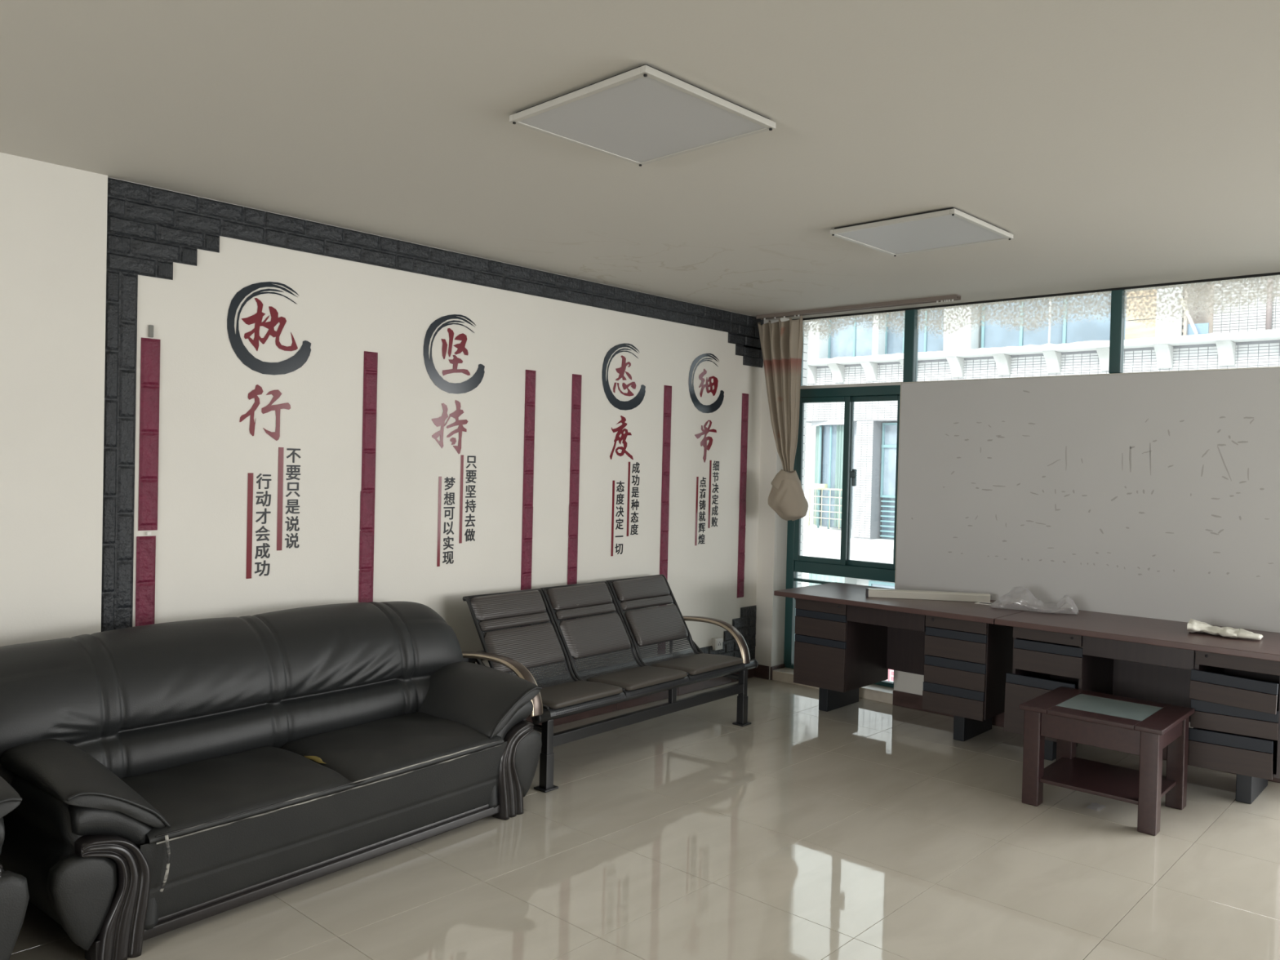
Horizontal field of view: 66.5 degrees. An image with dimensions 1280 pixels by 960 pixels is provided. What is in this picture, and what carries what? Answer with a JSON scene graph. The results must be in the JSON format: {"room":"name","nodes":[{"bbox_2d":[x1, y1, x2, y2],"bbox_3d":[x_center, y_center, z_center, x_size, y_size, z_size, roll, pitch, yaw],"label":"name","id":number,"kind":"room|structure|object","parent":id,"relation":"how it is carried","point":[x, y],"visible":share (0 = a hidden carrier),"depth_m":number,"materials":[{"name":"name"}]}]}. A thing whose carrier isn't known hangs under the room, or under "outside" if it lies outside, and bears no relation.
{"room":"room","nodes":[
{"label":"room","id":0,"kind":"room"},
{"bbox_2d":[0,152,107,646],"bbox_3d":[-4.131,0.163,1.902,0.220,2.775,5.632,2,1,42],"label":"wall pier","id":1,"kind":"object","parent":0,"point":[53,217],"visible":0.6,"depth_m":3.75,"materials":[{"name":"paint"}]},
{"bbox_2d":[108,177,762,679],"bbox_3d":[-0.689,0.183,5.678,0.200,2.775,4.950,2,1,42],"label":"wall","id":2,"kind":"structure","parent":0,"point":[344,308],"depth_m":5.01,"materials":[{"name":"paint"}]},
{"bbox_2d":[135,337,159,626],"bbox_3d":[-2.044,0.380,4.049,0.012,1.930,0.080,2,1,42],"label":"strip","id":3,"kind":"object","parent":2,"relation":"attached to","point":[150,348],"visible":0.58,"depth_m":4.04,"materials":[{"name":"burgundy foam"}]},
{"bbox_2d":[146,531,151,535],"bbox_3d":[-2.036,0.221,4.049,0.016,0.016,0.016,2,1,42],"label":"connector","id":4,"kind":"object","parent":3,"relation":"attached to","point":[148,533],"visible":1,"depth_m":4.04,"materials":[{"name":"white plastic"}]},
{"bbox_2d":[148,324,153,337],"bbox_3d":[-2.019,-0.614,4.034,0.012,0.051,0.018,2,1,42],"label":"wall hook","id":5,"kind":"object","parent":2,"relation":"attached to","point":[150,326],"visible":1,"depth_m":4.03,"materials":[{"name":"grey"}]},
{"bbox_2d":[226,281,311,578],"bbox_3d":[-1.681,-0.228,4.426,0.002,1.340,0.399,2,1,42],"label":"wall decal","id":6,"kind":"object","parent":2,"relation":"attached to","point":[300,357],"depth_m":4.41,"materials":[{"name":"grey plastic"}]},
{"bbox_2d":[358,351,377,602],"bbox_3d":[-1.344,0.359,4.812,0.012,1.979,0.080,2,1,42],"label":"strip","id":7,"kind":"object","parent":2,"relation":"attached to","point":[371,358],"visible":0.62,"depth_m":4.80,"materials":[{"name":"red brick"}]},
{"bbox_2d":[101,177,764,711],"bbox_3d":[-0.634,0.078,5.576,0.012,2.554,4.504,2,1,42],"label":"brick border","id":8,"kind":"object","parent":2,"relation":"attached to","point":[149,229],"visible":0.71,"depth_m":4.14,"materials":[{"name":"black brick"}]},
{"bbox_2d":[423,314,484,566],"bbox_3d":[-0.991,-0.212,5.182,0.002,1.334,0.399,2,1,42],"label":"wall decal","id":9,"kind":"object","parent":2,"relation":"attached to","point":[472,383],"depth_m":5.18,"materials":[{"name":"grey plastic"}]},
{"bbox_2d":[520,369,536,626],"bbox_3d":[-0.640,0.264,5.578,0.012,1.779,0.077,2,1,42],"label":"strip","id":10,"kind":"object","parent":2,"relation":"attached to","point":[530,384],"visible":0.65,"depth_m":5.57,"materials":[{"name":"red brick"}]},
{"bbox_2d":[565,373,582,672],"bbox_3d":[-0.396,0.262,5.845,0.012,1.785,0.078,2,1,42],"label":"strip","id":11,"kind":"object","parent":2,"relation":"attached to","point":[576,379],"visible":0.7,"depth_m":5.83,"materials":[{"name":"red brick"}]},
{"bbox_2d":[601,343,645,555],"bbox_3d":[-0.109,-0.192,6.146,0.002,1.337,0.399,2,1,42],"label":"wall decal","id":12,"kind":"object","parent":2,"relation":"attached to","point":[636,401],"depth_m":6.14,"materials":[{"name":"grey plastic"}]},
{"bbox_2d":[525,668,754,726],"bbox_3d":[-0.664,1.404,5.600,0.014,0.098,4.478,2,1,42],"label":"baseboard","id":13,"kind":"structure","parent":2,"relation":"attached to","point":[722,680],"depth_m":6.36,"materials":[{"name":"tile"}]},
{"bbox_2d":[657,385,671,655],"bbox_3d":[0.168,0.267,6.461,0.012,1.781,0.077,2,1,42],"label":"strip","id":14,"kind":"object","parent":2,"relation":"attached to","point":[667,389],"visible":0.74,"depth_m":6.45,"materials":[{"name":"red brick"}]},
{"bbox_2d":[688,353,724,545],"bbox_3d":[0.451,-0.213,6.757,0.002,1.328,0.393,2,1,42],"label":"wall decal","id":15,"kind":"object","parent":2,"relation":"attached to","point":[710,408],"depth_m":6.76,"materials":[{"name":"grey plastic"}]},
{"bbox_2d":[711,636,723,650],"bbox_3d":[0.548,1.156,6.896,0.038,0.082,0.086,2,1,42],"label":"wall socket","id":16,"kind":"object","parent":2,"relation":"attached to","point":[717,642],"visible":1,"depth_m":6.87,"materials":[{"name":"white plastic"}]},
{"bbox_2d":[737,393,748,597],"bbox_3d":[0.751,0.114,7.091,0.012,1.481,0.077,2,1,42],"label":"strip","id":17,"kind":"object","parent":2,"relation":"attached to","point":[742,512],"visible":1,"depth_m":7.08,"materials":[{"name":"red brick"}]},
{"bbox_2d":[0,0,1279,321],"bbox_3d":[1.433,-1.158,-0.051,11.085,0.200,10.650,2,1,42],"label":"ceiling","id":18,"kind":"structure","parent":0,"point":[1117,144],"depth_m":3.19,"materials":[{"name":"paint"}]},
{"bbox_2d":[509,64,776,166],"bbox_3d":[0.008,-1.127,3.071,0.598,0.034,0.590,2,1,44],"label":"recessed light","id":19,"kind":"object","parent":18,"relation":"in","point":[644,114],"visible":1,"depth_m":3.02,"materials":[{"name":"white plastic"}]},
{"bbox_2d":[756,294,960,319],"bbox_3d":[1.421,-1.151,6.574,1.515,0.036,0.060,2,1,42],"label":"track","id":20,"kind":"object","parent":18,"relation":"attached to","point":[953,297],"visible":1,"depth_m":6.50,"materials":[{"name":"brown"}]},
{"bbox_2d":[757,315,808,520],"bbox_3d":[0.986,-0.437,6.932,0.461,1.441,0.253,2,1,42],"label":"curtain","id":21,"kind":"object","parent":20,"relation":"hanging from","point":[781,342],"visible":1,"depth_m":6.89,"materials":[{"name":"beige fabric"}]},
{"bbox_2d":[829,207,1013,256],"bbox_3d":[1.280,-1.119,4.443,0.603,0.034,0.580,2,1,44],"label":"recessed light","id":22,"kind":"object","parent":18,"relation":"in","point":[947,228],"visible":1,"depth_m":4.39,"materials":[{"name":"white plastic"}]},
{"bbox_2d":[8,676,1279,959],"bbox_3d":[1.350,1.656,-0.058,10.635,0.120,10.150,2,1,42],"label":"floor","id":23,"kind":"structure","parent":0,"point":[863,829],"depth_m":3.82,"materials":[{"name":"grey tile"}]},
{"bbox_2d":[0,776,29,959],"bbox_3d":[-2.401,0.971,2.566,1.006,0.981,1.141,2,1,39],"label":"leather armchair","id":24,"kind":"object","parent":23,"relation":"on","point":[14,891],"visible":1,"depth_m":2.70,"materials":[{"name":"black leather"}]},
{"bbox_2d":[0,601,542,959],"bbox_3d":[-1.436,1.016,3.891,0.985,0.892,2.109,2,1,39],"label":"leather sofa","id":25,"kind":"object","parent":23,"relation":"on","point":[168,776],"visible":0.99,"depth_m":3.58,"materials":[{"name":"black leather"}]},
{"bbox_2d":[120,746,356,844],"bbox_3d":[-1.537,1.090,3.531,0.656,0.076,0.754,2,1,39],"label":"seat cushion","id":26,"kind":"object","parent":25,"relation":"on","point":[193,797],"depth_m":3.43,"materials":[{"name":"leather"}]},
{"bbox_2d":[280,711,504,785],"bbox_3d":[-1.068,1.092,4.120,0.656,0.075,0.754,2,1,39],"label":"seat cushion","id":27,"kind":"object","parent":25,"relation":"on","point":[385,748],"depth_m":4.00,"materials":[{"name":"leather"}]},
{"bbox_2d":[462,574,758,792],"bbox_3d":[-0.135,1.041,5.471,0.677,0.853,1.889,2,1,40],"label":"bench","id":28,"kind":"object","parent":23,"relation":"on","point":[520,650],"visible":0.95,"depth_m":5.38,"materials":[{"name":"black leather"}]},
{"bbox_2d":[773,582,1035,741],"bbox_3d":[1.611,1.112,5.989,1.417,0.778,0.742,2,1,42],"label":"office desk","id":29,"kind":"object","parent":23,"relation":"on","point":[846,641],"visible":0.98,"depth_m":5.81,"materials":[{"name":"brown wood"}]},
{"bbox_2d":[865,587,990,602],"bbox_3d":[1.749,0.701,5.951,0.727,0.049,0.064,2,1,10],"label":"box","id":30,"kind":"object","parent":29,"relation":"on","point":[871,593],"visible":1,"depth_m":5.92,"materials":[{"name":"white"}]},
{"bbox_2d":[974,601,992,604],"bbox_3d":[2.057,0.735,5.813,0.100,0.004,0.084,2,1,40],"label":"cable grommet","id":31,"kind":"object","parent":29,"relation":"on","point":[978,602],"visible":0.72,"depth_m":5.81,"materials":[{"name":"white plastic"}]},
{"bbox_2d":[1085,802,1106,811],"bbox_3d":[2.139,1.531,4.582,0.060,0.007,0.100,2,1,42],"label":"scrap","id":32,"kind":"object","parent":23,"relation":"on","point":[1096,806],"visible":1,"depth_m":4.58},
{"bbox_2d":[1019,686,1194,835],"bbox_3d":[2.203,1.304,4.623,0.616,0.468,0.566,2,1,42],"label":"side table","id":33,"kind":"object","parent":23,"relation":"on","point":[1143,728],"visible":1,"depth_m":4.55,"materials":[{"name":"brown wood"}]},
{"bbox_2d":[1040,756,1176,804],"bbox_3d":[2.200,1.417,4.625,0.520,0.018,0.490,2,1,42],"label":"shelf","id":34,"kind":"object","parent":33,"relation":"attached to","point":[1085,775],"depth_m":4.59,"materials":[{"name":"brown wood"}]},
{"bbox_2d":[994,606,1279,804],"bbox_3d":[2.651,1.153,5.038,1.392,0.778,0.742,2,1,42],"label":"office desk","id":35,"kind":"object","parent":23,"relation":"on","point":[1232,686],"visible":0.82,"depth_m":4.85,"materials":[{"name":"brown wood"}]},
{"bbox_2d":[991,586,1078,614],"bbox_3d":[2.244,0.679,5.562,0.466,0.125,0.216,2,1,28],"label":"plastic bag","id":36,"kind":"object","parent":35,"relation":"on","point":[1038,607],"visible":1,"depth_m":5.54,"materials":[{"name":"plastic"}]},
{"bbox_2d":[1186,618,1262,639],"bbox_3d":[2.916,0.741,4.861,0.315,0.059,0.229,2,1,36],"label":"glove","id":37,"kind":"object","parent":35,"relation":"on","point":[1193,625],"visible":1,"depth_m":4.83,"materials":[{"name":"white"}]},
{"bbox_2d":[755,317,789,679],"bbox_3d":[1.024,0.137,7.290,0.150,2.655,0.260,2,1,42],"label":"wall","id":38,"kind":"structure","parent":0,"point":[772,531],"depth_m":7.20,"materials":[{"name":"paint"}]},
{"bbox_2d":[772,666,893,704],"bbox_3d":[1.417,1.445,6.935,0.985,0.072,0.282,2,1,42],"label":"trim","id":39,"kind":"structure","parent":38,"relation":"attached to","point":[875,692],"depth_m":6.66,"materials":[{"name":"stone"}]},
{"bbox_2d":[783,309,919,687],"bbox_3d":[1.465,0.118,6.934,0.980,2.583,0.110,2,1,42],"label":"window","id":40,"kind":"structure","parent":38,"relation":"in","point":[849,393],"depth_m":6.94,"materials":[{"name":"green metal"}]},
{"bbox_2d":[791,271,1279,319],"bbox_3d":[3.591,-1.084,4.978,6.685,0.012,0.015,2,1,42],"label":"trim","id":41,"kind":"structure","parent":38,"relation":"attached to","point":[1278,273],"depth_m":5.92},
{"bbox_2d":[893,670,1193,728],"bbox_3d":[2.749,0.469,5.655,2.650,2.130,0.180,2,1,42],"label":"wall","id":42,"kind":"structure","parent":0,"point":[904,682],"depth_m":6.43,"materials":[{"name":"paint"}]},
{"bbox_2d":[754,663,1279,782],"bbox_3d":[2.216,1.464,6.155,3.513,0.098,0.234,2,1,42],"label":"baseboard","id":43,"kind":"structure","parent":42,"relation":"attached to","point":[906,700],"depth_m":6.41,"materials":[{"name":"tile"}]},
{"bbox_2d":[894,366,1279,632],"bbox_3d":[2.661,0.084,5.568,2.593,1.377,0.026,2,1,42],"label":"whiteboard","id":44,"kind":"object","parent":42,"relation":"attached to","point":[1155,495],"visible":0.98,"depth_m":5.58,"materials":[{"name":"white metal"}]},
{"bbox_2d":[914,275,1279,382],"bbox_3d":[2.844,-0.858,5.705,2.655,0.525,0.070,2,1,42],"label":"window","id":45,"kind":"structure","parent":42,"relation":"attached to","point":[1117,303],"depth_m":5.72,"materials":[{"name":"glass"}]},
{"label":"outside","id":46,"kind":"structure","parent":0,"visible":0},
{"bbox_3d":[18.587,5.645,27.964,70.000,0.200,53.600,2,1,42],"label":"street","id":47,"kind":"object","parent":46,"visible":0},
{"bbox_2d":[800,277,1279,588],"bbox_3d":[5.729,-1.066,15.847,15.000,13.000,1.690,2,1,42],"label":"building","id":48,"kind":"structure","parent":47,"relation":"on","point":[1238,337],"depth_m":15.97,"materials":[{"name":"grey"}]},
{"bbox_2d":[797,322,808,587],"bbox_3d":[1.055,0.660,7.594,0.345,5.600,0.225,2,1,42],"label":"facade fin","id":49,"kind":"object","parent":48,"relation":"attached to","point":[806,338],"visible":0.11,"depth_m":7.53,"materials":[{"name":"grey"}]},
{"bbox_2d":[813,426,822,524],"bbox_3d":[3.251,-0.085,17.943,0.074,1.810,0.368,1,1,-2],"label":"curtain","id":50,"kind":"object","parent":48,"relation":"hanging from","point":[817,428],"depth_m":17.86,"materials":[{"name":"grey fabric"}]},
{"bbox_2d":[808,573,844,586],"bbox_3d":[3.276,2.558,17.587,0.183,1.980,1.029,1,1,-25],"label":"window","id":51,"kind":"structure","parent":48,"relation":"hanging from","point":[811,576],"depth_m":17.45,"materials":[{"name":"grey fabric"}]},
{"bbox_2d":[834,425,844,527],"bbox_3d":[3.591,-0.066,17.302,0.056,1.810,0.319,0,1,-44],"label":"curtain","id":52,"kind":"object","parent":48,"relation":"hanging from","point":[839,428],"depth_m":17.36,"materials":[{"name":"grey fabric"}]},
{"bbox_2d":[885,669,893,681],"bbox_3d":[4.221,3.153,15.936,1.500,0.630,0.062,2,1,42],"label":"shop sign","id":53,"kind":"object","parent":48,"relation":"attached to","point":[891,673],"visible":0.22,"depth_m":16.00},
{"bbox_2d":[942,308,954,351],"bbox_3d":[5.149,-2.874,16.069,0.280,1.620,0.040,2,1,42],"label":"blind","id":54,"kind":"object","parent":48,"relation":"hanging from","point":[948,340],"depth_m":16.10,"materials":[{"name":"white"}]},
{"bbox_2d":[1181,297,1198,334],"bbox_3d":[7.503,-2.243,13.359,0.044,0.535,0.300,1,1,-20],"label":"prop","id":55,"kind":"object","parent":48,"relation":"on","point":[1190,320],"visible":0.75,"depth_m":13.31,"materials":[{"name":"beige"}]},
{"bbox_2d":[1187,322,1208,335],"bbox_3d":[7.687,-2.057,13.458,0.255,0.193,0.020,2,1,42],"label":"board","id":56,"kind":"object","parent":48,"relation":"on","point":[1202,328],"visible":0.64,"depth_m":13.43,"materials":[{"name":"white"}]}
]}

